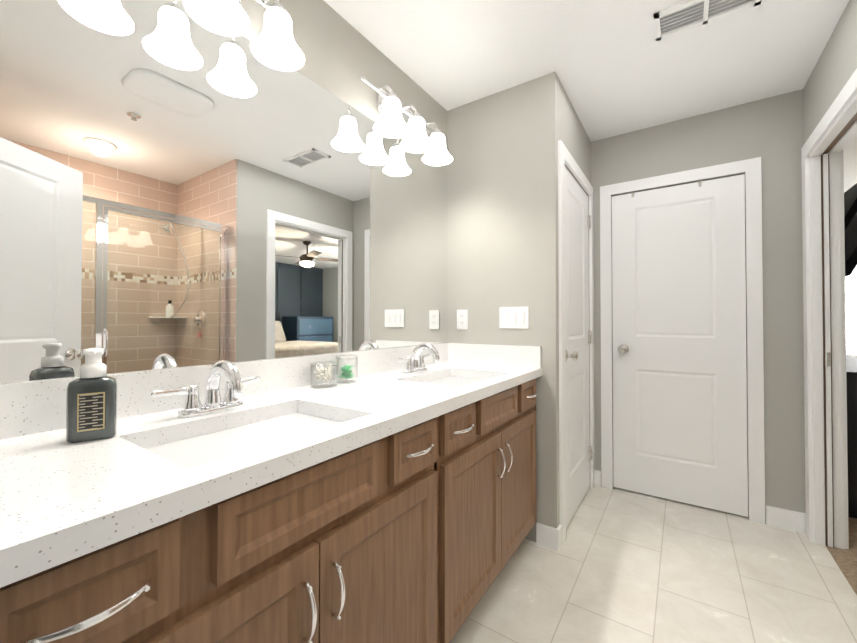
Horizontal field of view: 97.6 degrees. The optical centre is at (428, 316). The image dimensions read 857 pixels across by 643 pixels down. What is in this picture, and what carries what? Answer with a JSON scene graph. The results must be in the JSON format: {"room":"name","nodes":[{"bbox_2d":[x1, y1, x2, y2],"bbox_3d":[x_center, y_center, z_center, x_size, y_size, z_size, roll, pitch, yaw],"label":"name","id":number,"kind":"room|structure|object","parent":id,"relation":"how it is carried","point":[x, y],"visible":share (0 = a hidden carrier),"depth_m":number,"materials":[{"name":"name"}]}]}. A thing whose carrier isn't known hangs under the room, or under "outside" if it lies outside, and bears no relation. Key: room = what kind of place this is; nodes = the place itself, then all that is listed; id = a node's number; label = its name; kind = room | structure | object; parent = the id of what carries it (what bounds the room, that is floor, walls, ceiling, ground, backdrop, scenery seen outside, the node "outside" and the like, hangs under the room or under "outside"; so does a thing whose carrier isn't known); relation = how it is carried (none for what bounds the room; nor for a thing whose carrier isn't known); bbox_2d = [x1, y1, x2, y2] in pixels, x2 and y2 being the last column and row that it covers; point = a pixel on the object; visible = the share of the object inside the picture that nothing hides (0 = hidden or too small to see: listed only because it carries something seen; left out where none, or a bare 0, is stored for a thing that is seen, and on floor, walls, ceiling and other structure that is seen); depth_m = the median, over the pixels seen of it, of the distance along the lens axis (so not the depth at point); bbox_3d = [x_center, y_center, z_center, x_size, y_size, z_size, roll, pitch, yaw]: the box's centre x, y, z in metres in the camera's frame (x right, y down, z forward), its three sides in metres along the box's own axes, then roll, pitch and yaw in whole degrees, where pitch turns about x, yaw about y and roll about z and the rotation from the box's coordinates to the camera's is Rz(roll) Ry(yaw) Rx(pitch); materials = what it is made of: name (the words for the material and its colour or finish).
{"room":"bathroom","nodes":[
{"label":"bathroom","id":0,"kind":"room"},
{"bbox_2d":[5,0,856,541],"bbox_3d":[0.141,-0.065,-0.164,2.790,2.450,0.150,0,-1,34],"label":"wall","id":1,"kind":"structure","parent":0,"point":[503,198],"depth_m":0.01,"materials":[{"name":"paint"}]},
{"bbox_2d":[0,0,447,383],"bbox_3d":[-0.428,-0.380,1.481,0.005,1.059,1.944,0,-1,34],"label":"mirror","id":2,"kind":"object","parent":1,"relation":"attached to","point":[180,186],"visible":1,"depth_m":1.08,"materials":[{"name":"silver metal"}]},
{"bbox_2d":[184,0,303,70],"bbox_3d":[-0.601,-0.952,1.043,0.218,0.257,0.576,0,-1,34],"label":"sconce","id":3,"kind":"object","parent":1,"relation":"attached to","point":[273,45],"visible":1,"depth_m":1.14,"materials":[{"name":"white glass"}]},
{"bbox_2d":[360,76,452,165],"bbox_3d":[-0.082,-0.943,1.809,0.218,0.257,0.576,0,-1,34],"label":"sconce","id":4,"kind":"object","parent":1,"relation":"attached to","point":[397,119],"visible":1,"depth_m":1.76,"materials":[{"name":"white glass"}]},
{"bbox_2d":[457,310,467,329],"bbox_3d":[0.200,0.019,2.223,0.072,0.118,0.008,0,-1,34],"label":"electrical outlet plate","id":5,"kind":"object","parent":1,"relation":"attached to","point":[462,319],"visible":1,"depth_m":2.22,"materials":[{"name":"white plastic"}]},
{"bbox_2d":[499,306,528,328],"bbox_3d":[0.463,0.007,2.041,0.165,0.118,0.014,0,-1,34],"label":"switch plate","id":6,"kind":"object","parent":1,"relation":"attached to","point":[513,317],"visible":1,"depth_m":2.04,"materials":[{"name":"white plastic"}]},
{"bbox_2d":[565,167,591,527],"bbox_3d":[0.934,0.168,2.309,0.106,2.020,0.714,0,-1,34],"label":"room door","id":7,"kind":"structure","parent":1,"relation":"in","point":[578,337],"depth_m":2.32,"materials":[{"name":"painted wood"},{"name":"satin nickel"}]},
{"bbox_2d":[536,470,805,550],"bbox_3d":[4.003,1.134,1.996,5.652,0.105,4.600,0,-1,34],"label":"baseboard","id":8,"kind":"structure","parent":1,"relation":"attached to","point":[548,537],"depth_m":2.07,"materials":[{"name":"white wood"}]},
{"bbox_2d":[612,174,747,516],"bbox_3d":[1.568,0.168,2.397,0.714,2.023,0.108,0,-1,34],"label":"closet door","id":9,"kind":"structure","parent":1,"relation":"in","point":[679,348],"depth_m":2.39,"materials":[{"name":"white wood"}]},
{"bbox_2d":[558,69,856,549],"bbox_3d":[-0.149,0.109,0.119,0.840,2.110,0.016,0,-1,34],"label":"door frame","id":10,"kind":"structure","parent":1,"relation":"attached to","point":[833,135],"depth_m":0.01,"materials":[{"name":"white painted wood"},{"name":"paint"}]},
{"bbox_2d":[844,183,856,276],"bbox_3d":[2.821,-0.607,2.575,0.445,0.777,1.400,0,-1,34],"label":"wall-mounted tv","id":11,"kind":"object","parent":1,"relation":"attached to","point":[850,213],"visible":0.1,"depth_m":2.32,"materials":[{"name":"black"}]},
{"bbox_2d":[324,0,856,192],"bbox_3d":[2.507,-1.322,1.286,7.900,0.100,8.000,0,-1,34],"label":"ceiling","id":12,"kind":"structure","parent":0,"point":[616,67],"depth_m":1.79,"materials":[{"name":"white paint"}]},
{"bbox_2d":[654,0,760,40],"bbox_3d":[1.141,-1.262,1.541,0.360,0.012,0.170,0,-1,34],"label":"ceiling vent","id":13,"kind":"object","parent":12,"relation":"in","point":[681,17],"visible":0.96,"depth_m":1.56,"materials":[{"name":"white metal"}]},
{"bbox_2d":[449,485,856,642],"bbox_3d":[0.134,1.223,0.870,4.400,0.100,4.700,0,-1,34],"label":"floor","id":14,"kind":"structure","parent":0,"point":[623,566],"depth_m":1.65,"materials":[{"name":"beige tile"}]},
{"bbox_2d":[0,367,542,642],"bbox_3d":[-0.185,0.684,1.298,0.596,0.767,1.840,0,-1,34],"label":"bathroom vanity","id":15,"kind":"object","parent":14,"relation":"on","point":[383,499],"depth_m":0.75,"materials":[{"name":"brown wood"}]},
{"bbox_2d":[66,348,117,442],"bbox_3d":[-0.701,0.160,0.783,0.066,0.188,0.082,0,-1,34],"label":"soap dispenser","id":16,"kind":"object","parent":15,"relation":"on","point":[91,402],"visible":1,"depth_m":0.77,"materials":[{"name":"grey plastic"}]},
{"bbox_2d":[150,360,260,417],"bbox_3d":[-0.542,0.186,0.989,0.164,0.142,0.293,0,-1,34],"label":"faucet","id":17,"kind":"object","parent":15,"relation":"on","point":[193,406],"visible":1,"depth_m":0.98,"materials":[{"name":"silver metal"}]},
{"bbox_2d":[310,354,338,388],"bbox_3d":[-0.389,0.202,1.399,0.104,0.120,0.104,0,-1,34],"label":"jar","id":18,"kind":"object","parent":15,"relation":"on","point":[324,372],"visible":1,"depth_m":1.39,"materials":[{"name":"clear glass"}]},
{"bbox_2d":[335,349,357,383],"bbox_3d":[-0.327,0.195,1.502,0.090,0.136,0.090,0,-1,34],"label":"jar","id":19,"kind":"object","parent":15,"relation":"on","point":[346,373],"visible":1,"depth_m":1.49,"materials":[{"name":"clear glass"}]},
{"bbox_2d":[397,343,439,373],"bbox_3d":[-0.018,0.195,1.764,0.164,0.142,0.293,0,-1,34],"label":"faucet","id":20,"kind":"object","parent":15,"relation":"on","point":[415,363],"visible":1,"depth_m":1.75,"materials":[{"name":"silver metal"}]},
{"bbox_2d":[825,517,856,594],"bbox_3d":[4.725,1.231,1.687,4.710,0.104,4.800,0,-1,34],"label":"floor carpet","id":21,"kind":"object","parent":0,"point":[846,560],"depth_m":1.84,"materials":[{"name":"beige carpet"}]},
{"bbox_2d":[846,355,856,517],"bbox_3d":[3.051,0.766,2.801,0.515,0.860,1.600,0,-1,34],"label":"tv console","id":22,"kind":"object","parent":21,"relation":"on","point":[851,371],"visible":0.17,"depth_m":2.21,"materials":[{"name":"black"}]},
{"bbox_3d":[5.918,-0.020,3.563,4.460,2.450,0.120,0,-1,34],"label":"wall","id":23,"kind":"structure","parent":0,"visible":0},
{"bbox_2d":[845,266,856,356],"bbox_3d":[5.304,-0.251,3.890,1.840,1.500,0.031,0,-1,34],"label":"window blinds","id":24,"kind":"object","parent":23,"relation":"attached to","point":[851,309],"depth_m":4.23,"materials":[{"name":"white"}]}
]}

